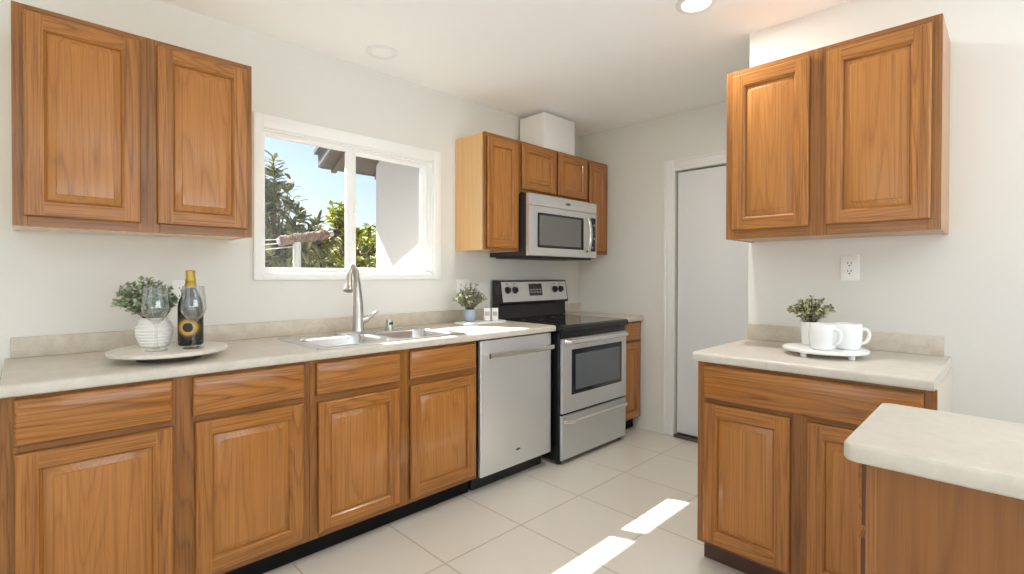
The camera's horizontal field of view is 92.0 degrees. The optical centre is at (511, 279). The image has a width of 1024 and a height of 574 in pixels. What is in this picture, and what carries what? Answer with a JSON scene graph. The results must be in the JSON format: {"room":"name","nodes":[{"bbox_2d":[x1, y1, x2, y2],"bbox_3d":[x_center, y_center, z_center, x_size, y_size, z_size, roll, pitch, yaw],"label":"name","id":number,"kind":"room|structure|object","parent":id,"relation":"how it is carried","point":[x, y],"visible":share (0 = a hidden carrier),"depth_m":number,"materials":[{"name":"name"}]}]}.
{"room":"kitchen","nodes":[
{"label":"kitchen","id":0,"kind":"room"},
{"bbox_2d":[0,0,578,376],"bbox_3d":[-1.583,-0.025,2.364,6.282,2.485,0.120,0,1,-45],"label":"wall","id":1,"kind":"structure","parent":0,"point":[52,283],"depth_m":2.50,"materials":[{"name":"white paint"}]},
{"bbox_2d":[11,0,251,240],"bbox_3d":[-1.551,-0.574,2.070,0.764,0.771,0.331,0,1,-45],"label":"upper cabinet","id":2,"kind":"object","parent":1,"relation":"attached to","point":[115,132],"visible":1,"depth_m":1.90,"materials":[{"name":"brown wood"}]},
{"bbox_2d":[171,280,184,304],"bbox_3d":[-1.547,0.063,2.309,0.072,0.117,0.008,0,1,-45],"label":"wall outlet","id":3,"kind":"object","parent":1,"relation":"attached to","point":[177,285],"visible":0.38,"depth_m":2.30,"materials":[{"name":"white plastic"}]},
{"bbox_2d":[177,286,183,299],"bbox_3d":[-1.545,0.063,2.308,0.034,0.067,0.002,0,1,-45],"label":"receptacle","id":4,"kind":"object","parent":3,"relation":"attached to","point":[179,288],"depth_m":2.30,"materials":[{"name":"grey plastic"}]},
{"bbox_2d":[10,308,483,358],"bbox_3d":[-1.073,0.261,2.773,2.444,0.080,0.020,0,1,-45],"label":"backsplash","id":5,"kind":"structure","parent":1,"relation":"attached to","point":[32,346],"depth_m":2.46,"materials":[{"name":"beige stone"}]},
{"bbox_2d":[253,112,440,279],"bbox_3d":[-0.937,-0.427,2.973,1.178,0.859,0.118,0,1,-45],"label":"window","id":6,"kind":"structure","parent":1,"relation":"in","point":[428,162],"depth_m":2.93,"materials":[{"name":"white plastic"}]},
{"bbox_2d":[456,279,469,295],"bbox_3d":[-0.344,0.058,3.502,0.118,0.117,0.008,0,1,-45],"label":"wall outlet","id":7,"kind":"object","parent":1,"relation":"attached to","point":[460,283],"visible":0.69,"depth_m":3.49,"materials":[{"name":"white plastic"}]},
{"bbox_2d":[459,283,462,291],"bbox_3d":[-0.359,0.058,3.485,0.034,0.067,0.002,0,1,-45],"label":"receptacle","id":8,"kind":"object","parent":7,"relation":"attached to","point":[460,284],"depth_m":3.48,"materials":[{"name":"grey plastic"}]},
{"bbox_2d":[455,131,519,252],"bbox_3d":[-0.163,-0.584,3.453,0.332,0.776,0.322,0,1,-45],"label":"upper cabinet","id":9,"kind":"object","parent":1,"relation":"attached to","point":[487,169],"visible":1,"depth_m":3.33,"materials":[{"name":"brown wood"}]},
{"bbox_2d":[520,141,586,201],"bbox_3d":[0.229,-0.796,3.840,0.770,0.356,0.322,0,1,-45],"label":"upper cabinet","id":10,"kind":"object","parent":1,"relation":"attached to","point":[543,171],"visible":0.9,"depth_m":3.69,"materials":[{"name":"brown wood"}]},
{"bbox_2d":[490,192,596,260],"bbox_3d":[0.274,-0.376,3.792,0.790,0.448,0.455,0,1,-45],"label":"microwave","id":11,"kind":"object","parent":10,"relation":"attached to","point":[551,228],"visible":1,"depth_m":3.59,"materials":[{"name":"silver metal"}]},
{"bbox_2d":[520,112,574,155],"bbox_3d":[0.280,-1.107,3.883,0.363,0.274,0.255,0,1,-45],"label":"duct cover","id":12,"kind":"object","parent":10,"relation":"on","point":[546,130],"visible":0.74,"depth_m":3.76,"materials":[{"name":"white paint"}]},
{"bbox_2d":[565,303,579,312],"bbox_3d":[0.497,0.250,4.330,0.316,0.080,0.020,0,1,-45],"label":"backsplash","id":13,"kind":"structure","parent":1,"relation":"attached to","point":[569,307],"depth_m":4.35,"materials":[{"name":"beige laminate"}]},
{"bbox_2d":[586,159,606,254],"bbox_3d":[0.609,-0.593,4.219,0.300,0.768,0.322,0,1,-45],"label":"upper cabinet","id":14,"kind":"object","parent":1,"relation":"attached to","point":[596,171],"visible":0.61,"depth_m":4.11,"materials":[{"name":"brown wood"}]},
{"bbox_2d":[159,0,849,136],"bbox_3d":[0.297,-1.297,0.389,6.382,0.100,5.553,0,1,-45],"label":"ceiling","id":15,"kind":"structure","parent":0,"point":[595,65],"depth_m":2.65,"materials":[{"name":"white paint"}]},
{"bbox_2d":[366,45,397,59],"bbox_3d":[-0.726,-1.265,2.760,0.176,0.009,0.176,0,1,-45],"label":"recessed light","id":16,"kind":"object","parent":15,"relation":"in","point":[384,52],"visible":1,"depth_m":2.75,"materials":[{"name":"white paint"}]},
{"bbox_2d":[676,0,716,13],"bbox_3d":[0.842,-1.258,2.259,0.176,0.008,0.176,0,1,-45],"label":"recessed light","id":17,"kind":"object","parent":15,"relation":"in","point":[682,6],"visible":1,"depth_m":2.27,"materials":[{"name":"white paint"}]},
{"bbox_2d":[264,426,745,573],"bbox_3d":[0.328,1.288,0.447,6.282,0.100,5.353,0,1,-45],"label":"floor","id":18,"kind":"structure","parent":0,"point":[628,504],"depth_m":2.44,"materials":[{"name":"tile"}]},
{"bbox_2d":[0,361,308,573],"bbox_3d":[-1.408,0.783,2.002,0.923,0.876,0.646,0,1,-45],"label":"base cabinet","id":19,"kind":"object","parent":18,"relation":"on","point":[208,473],"visible":0.88,"depth_m":1.73,"materials":[{"name":"brown wood"}]},
{"bbox_2d":[0,308,555,398],"bbox_3d":[-0.837,0.282,2.558,2.508,0.118,0.659,0,1,-45],"label":"countertop","id":20,"kind":"structure","parent":19,"relation":"on","point":[48,363],"depth_m":2.06,"materials":[{"name":"beige stone"}]},
{"bbox_2d":[105,341,227,362],"bbox_3d":[-1.331,0.286,1.923,0.390,0.042,0.390,0,1,-45],"label":"round tray","id":21,"kind":"object","parent":20,"relation":"on","point":[175,353],"visible":0.86,"depth_m":1.83,"materials":[{"name":"ceramic"}]},
{"bbox_2d":[110,276,178,347],"bbox_3d":[-1.446,0.125,1.952,0.206,0.279,0.220,0,1,10],"label":"potted plant","id":22,"kind":"object","parent":21,"relation":"on","point":[155,300],"visible":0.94,"depth_m":1.91,"materials":[{"name":"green plant"}]},
{"bbox_2d":[141,286,169,351],"bbox_3d":[-1.323,0.146,1.837,0.088,0.239,0.088,0,1,-45],"label":"wine glass","id":23,"kind":"object","parent":21,"relation":"on","point":[158,349],"visible":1,"depth_m":1.84,"materials":[{"name":"clear glass"}]},
{"bbox_2d":[141,286,169,322],"bbox_3d":[-1.322,0.095,1.836,0.088,0.136,0.088,0,1,-45],"label":"bowl","id":24,"kind":"object","parent":23,"relation":"on","point":[166,286],"depth_m":1.83,"materials":[{"name":"clear glass"}]},
{"bbox_2d":[177,270,203,345],"bbox_3d":[-1.300,0.114,1.999,0.089,0.301,0.090,0,1,-21],"label":"wine bottle","id":25,"kind":"object","parent":21,"relation":"on","point":[192,307],"visible":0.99,"depth_m":1.97,"materials":[{"name":"black glass"}]},
{"bbox_2d":[180,286,206,348],"bbox_3d":[-1.228,0.146,1.906,0.088,0.239,0.088,0,1,-45],"label":"wine glass","id":26,"kind":"object","parent":21,"relation":"on","point":[188,347],"visible":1,"depth_m":1.90,"materials":[{"name":"clear glass"}]},
{"bbox_2d":[180,286,206,320],"bbox_3d":[-1.228,0.094,1.906,0.088,0.136,0.088,0,1,-45],"label":"bowl","id":27,"kind":"object","parent":26,"relation":"on","point":[182,286],"depth_m":1.89,"materials":[{"name":"clear glass"}]},
{"bbox_2d":[336,264,378,334],"bbox_3d":[-0.828,0.108,2.716,0.264,0.378,0.167,0,1,-45],"label":"faucet","id":28,"kind":"object","parent":20,"relation":"on","point":[359,319],"visible":1,"depth_m":2.73,"materials":[{"name":"silver metal"}]},
{"bbox_2d":[278,327,465,349],"bbox_3d":[-0.719,0.388,2.618,0.840,0.180,0.500,0,1,-45],"label":"double sink","id":29,"kind":"object","parent":20,"relation":"in","point":[324,341],"visible":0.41,"depth_m":2.62,"materials":[{"name":"silver metal"}]},
{"bbox_2d":[385,319,393,329],"bbox_3d":[-0.719,0.266,2.899,0.052,0.060,0.052,0,1,-45],"label":"air gap","id":30,"kind":"object","parent":29,"relation":"on","point":[389,322],"visible":1,"depth_m":2.88,"materials":[{"name":"silver metal"}]},
{"bbox_2d":[454,319,505,325],"bbox_3d":[-0.210,0.288,3.316,0.350,0.018,0.124,0,1,-39],"label":"rectangular tray","id":31,"kind":"object","parent":20,"relation":"on","point":[476,322],"visible":0.85,"depth_m":3.26,"materials":[{"name":"white paint"}]},
{"bbox_2d":[452,283,487,321],"bbox_3d":[-0.282,0.151,3.278,0.254,0.255,0.196,0,1,-45],"label":"potted plant","id":32,"kind":"object","parent":31,"relation":"on","point":[468,301],"visible":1,"depth_m":3.25,"materials":[{"name":"green plant"}]},
{"bbox_2d":[484,308,490,320],"bbox_3d":[-0.167,0.236,3.344,0.044,0.085,0.046,0,1,-2],"label":"shaker","id":33,"kind":"object","parent":31,"relation":"on","point":[487,311],"visible":1,"depth_m":3.32,"materials":[{"name":"white ceramic"}]},
{"bbox_2d":[492,308,497,320],"bbox_3d":[-0.115,0.236,3.346,0.044,0.085,0.046,0,1,-2],"label":"shaker","id":34,"kind":"object","parent":31,"relation":"on","point":[494,310],"visible":1,"depth_m":3.33,"materials":[{"name":"white ceramic"}]},
{"bbox_2d":[303,341,475,557],"bbox_3d":[-0.747,0.779,2.658,0.938,0.876,0.646,0,1,-45],"label":"base cabinet","id":35,"kind":"object","parent":18,"relation":"on","point":[392,434],"visible":0.8,"depth_m":2.37,"materials":[{"name":"brown wood"}]},
{"bbox_2d":[468,332,554,490],"bbox_3d":[-0.148,0.778,3.180,0.618,0.867,0.655,0,1,-45],"label":"dishwasher","id":36,"kind":"object","parent":18,"relation":"on","point":[513,373],"visible":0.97,"depth_m":2.95,"materials":[{"name":"silver metal"}]},
{"bbox_2d":[493,280,628,463],"bbox_3d":[0.382,0.608,3.684,0.786,1.202,0.717,0,1,-45],"label":"electric range","id":37,"kind":"object","parent":18,"relation":"on","point":[589,403],"visible":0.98,"depth_m":3.47,"materials":[{"name":"silver metal"}]},
{"bbox_2d":[501,314,627,333],"bbox_3d":[0.364,0.321,3.688,0.768,0.051,0.682,0,1,-45],"label":"cooktop","id":38,"kind":"object","parent":37,"relation":"in","point":[564,323],"depth_m":3.58,"materials":[{"name":"black glass"}]},
{"bbox_2d":[624,321,640,428],"bbox_3d":[0.718,0.768,4.112,0.312,0.876,0.646,0,1,-45],"label":"base cabinet","id":39,"kind":"object","parent":18,"relation":"on","point":[633,340],"visible":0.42,"depth_m":3.90,"materials":[{"name":"brown wood"}]},
{"bbox_2d":[565,303,643,321],"bbox_3d":[0.722,0.271,4.104,0.317,0.118,0.659,0,1,-45],"label":"countertop","id":40,"kind":"structure","parent":39,"relation":"on","point":[570,308],"depth_m":4.10,"materials":[{"name":"beige stone"}]},
{"bbox_2d":[697,361,952,573],"bbox_3d":[1.282,0.788,2.056,0.620,0.876,0.782,0,1,-45],"label":"base cabinet","id":41,"kind":"object","parent":18,"relation":"on","point":[778,488],"visible":0.73,"depth_m":1.88,"materials":[{"name":"brown wood"}]},
{"bbox_2d":[693,323,950,390],"bbox_3d":[1.274,0.290,2.054,0.632,0.118,0.788,0,1,-45],"label":"countertop","id":42,"kind":"structure","parent":41,"relation":"on","point":[912,361],"depth_m":1.97,"materials":[{"name":"beige stone"}]},
{"bbox_2d":[782,342,869,359],"bbox_3d":[1.285,0.295,2.032,0.304,0.031,0.304,0,1,-45],"label":"round tray","id":43,"kind":"object","parent":42,"relation":"on","point":[803,349],"visible":0.74,"depth_m":1.95,"materials":[{"name":"white ceramic"}]},
{"bbox_2d":[787,295,834,344],"bbox_3d":[1.274,0.174,2.115,0.175,0.211,0.179,0,1,-45],"label":"potted plant","id":44,"kind":"object","parent":43,"relation":"on","point":[807,311],"visible":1,"depth_m":2.10,"materials":[{"name":"green plant"}]},
{"bbox_2d":[808,323,841,350],"bbox_3d":[1.246,0.229,1.968,0.112,0.103,0.097,0,1,30],"label":"coffee cup","id":45,"kind":"object","parent":43,"relation":"on","point":[822,336],"visible":1,"depth_m":1.93,"materials":[{"name":"white ceramic"}]},
{"bbox_2d":[834,322,870,349],"bbox_3d":[1.351,0.229,1.975,0.097,0.103,0.112,0,1,-24],"label":"coffee cup","id":46,"kind":"object","parent":43,"relation":"on","point":[852,333],"visible":0.91,"depth_m":1.94,"materials":[{"name":"white ceramic"}]},
{"bbox_2d":[857,463,1023,573],"bbox_3d":[1.046,0.797,0.903,0.370,0.876,0.639,0,1,-45],"label":"base cabinet","id":47,"kind":"object","parent":18,"relation":"on","point":[913,524],"visible":0.59,"depth_m":0.91,"materials":[{"name":"brown wood"}]},
{"bbox_2d":[844,403,1023,499],"bbox_3d":[1.046,0.340,0.889,0.437,0.038,0.680,0,1,-45],"label":"countertop","id":48,"kind":"structure","parent":47,"relation":"on","point":[978,453],"depth_m":0.95,"materials":[{"name":"beige stone"}]},
{"bbox_2d":[579,100,726,433],"bbox_3d":[1.288,-0.033,3.837,0.110,2.485,1.833,0,1,-45],"label":"wall","id":49,"kind":"structure","parent":0,"point":[627,280],"depth_m":3.98,"materials":[{"name":"white paint"}]},
{"bbox_2d":[663,151,725,435],"bbox_3d":[1.516,0.149,3.518,0.018,2.119,0.948,0,1,-45],"label":"trim","id":50,"kind":"structure","parent":49,"relation":"attached to","point":[670,167],"depth_m":3.81,"materials":[{"name":"white paint"}]},
{"bbox_2d":[673,165,747,442],"bbox_3d":[1.581,0.194,3.521,0.122,2.037,0.853,0,1,-45],"label":"door","id":51,"kind":"structure","parent":49,"relation":"in","point":[712,268],"depth_m":3.65,"materials":[{"name":"white paint"}]},
{"bbox_2d":[748,0,1023,423],"bbox_3d":[2.830,-0.011,1.648,1.005,2.485,3.553,0,1,-45],"label":"wall","id":52,"kind":"structure","parent":0,"point":[964,286],"depth_m":1.98,"materials":[{"name":"white paint"}]},
{"bbox_2d":[726,13,950,242],"bbox_3d":[1.380,-0.570,2.149,0.338,0.774,0.764,0,1,-45],"label":"upper cabinet","id":53,"kind":"object","parent":52,"relation":"attached to","point":[850,138],"visible":1,"depth_m":1.98,"materials":[{"name":"brown wood"}]},
{"bbox_2d":[747,323,943,355],"bbox_3d":[1.485,0.270,2.276,0.020,0.080,0.763,0,1,-45],"label":"backsplash","id":54,"kind":"structure","parent":52,"relation":"attached to","point":[879,341],"depth_m":2.14,"materials":[{"name":"beige stone"}]},
{"bbox_2d":[840,255,858,280],"bbox_3d":[1.529,-0.052,2.238,0.008,0.117,0.072,0,1,-45],"label":"wall outlet","id":55,"kind":"object","parent":52,"relation":"attached to","point":[849,264],"visible":1,"depth_m":2.24,"materials":[{"name":"white plastic"}]},
{"bbox_2d":[845,260,853,274],"bbox_3d":[1.528,-0.052,2.237,0.002,0.067,0.034,0,1,-45],"label":"receptacle","id":56,"kind":"object","parent":55,"relation":"attached to","point":[849,264],"depth_m":2.24,"materials":[{"name":"white plastic"}]},
{"label":"outside","id":57,"kind":"structure","parent":0,"visible":0},
{"bbox_3d":[-10.837,1.276,19.450,40.000,0.150,37.142,0,1,-45],"label":"ground","id":58,"kind":"structure","parent":57,"visible":0},
{"bbox_2d":[265,229,338,267],"bbox_3d":[-3.652,0.356,4.951,3.927,1.970,0.177,0,1,-42],"label":"pergola","id":59,"kind":"object","parent":58,"relation":"on","point":[295,239],"visible":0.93,"depth_m":5.87,"materials":[{"name":"grey wood"}]},
{"bbox_2d":[265,150,343,267],"bbox_3d":[-3.781,-0.343,7.960,2.072,3.325,1.440,0,1,-45],"label":"tree","id":60,"kind":"object","parent":58,"relation":"on","point":[282,257],"visible":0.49,"depth_m":7.81,"materials":[{"name":"green plant"}]},
{"bbox_2d":[292,220,333,267],"bbox_3d":[-5.050,-0.132,12.478,1.277,2.816,0.903,0,1,-16],"label":"shrub","id":61,"kind":"object","parent":58,"relation":"on","point":[316,256],"visible":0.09,"depth_m":12.33,"materials":[{"name":"green plant"}]},
{"bbox_2d":[315,200,375,267],"bbox_3d":[-3.025,-0.068,9.261,1.474,2.749,0.866,0,1,-45],"label":"citrus tree","id":62,"kind":"object","parent":58,"relation":"on","point":[338,221],"visible":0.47,"depth_m":9.05,"materials":[{"name":"green plant"}]},
{"bbox_2d":[322,244,373,267],"bbox_3d":[-3.648,0.106,10.944,1.153,2.369,1.125,0,1,-45],"label":"shrub","id":63,"kind":"object","parent":58,"relation":"on","point":[361,247],"visible":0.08,"depth_m":10.75,"materials":[{"name":"green plant"}]},
{"bbox_2d":[356,222,375,267],"bbox_3d":[-3.903,-0.127,13.363,1.278,2.802,0.966,0,1,-45],"label":"shrub","id":64,"kind":"object","parent":58,"relation":"on","point":[370,230],"visible":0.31,"depth_m":13.09,"materials":[{"name":"green plant"}]},
{"bbox_2d":[314,147,418,267],"bbox_3d":[0.018,-0.201,4.992,3.480,3.097,1.395,0,1,-45],"label":"house wing","id":65,"kind":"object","parent":58,"relation":"on","point":[397,185],"visible":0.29,"depth_m":3.98,"materials":[{"name":"grey paint"}]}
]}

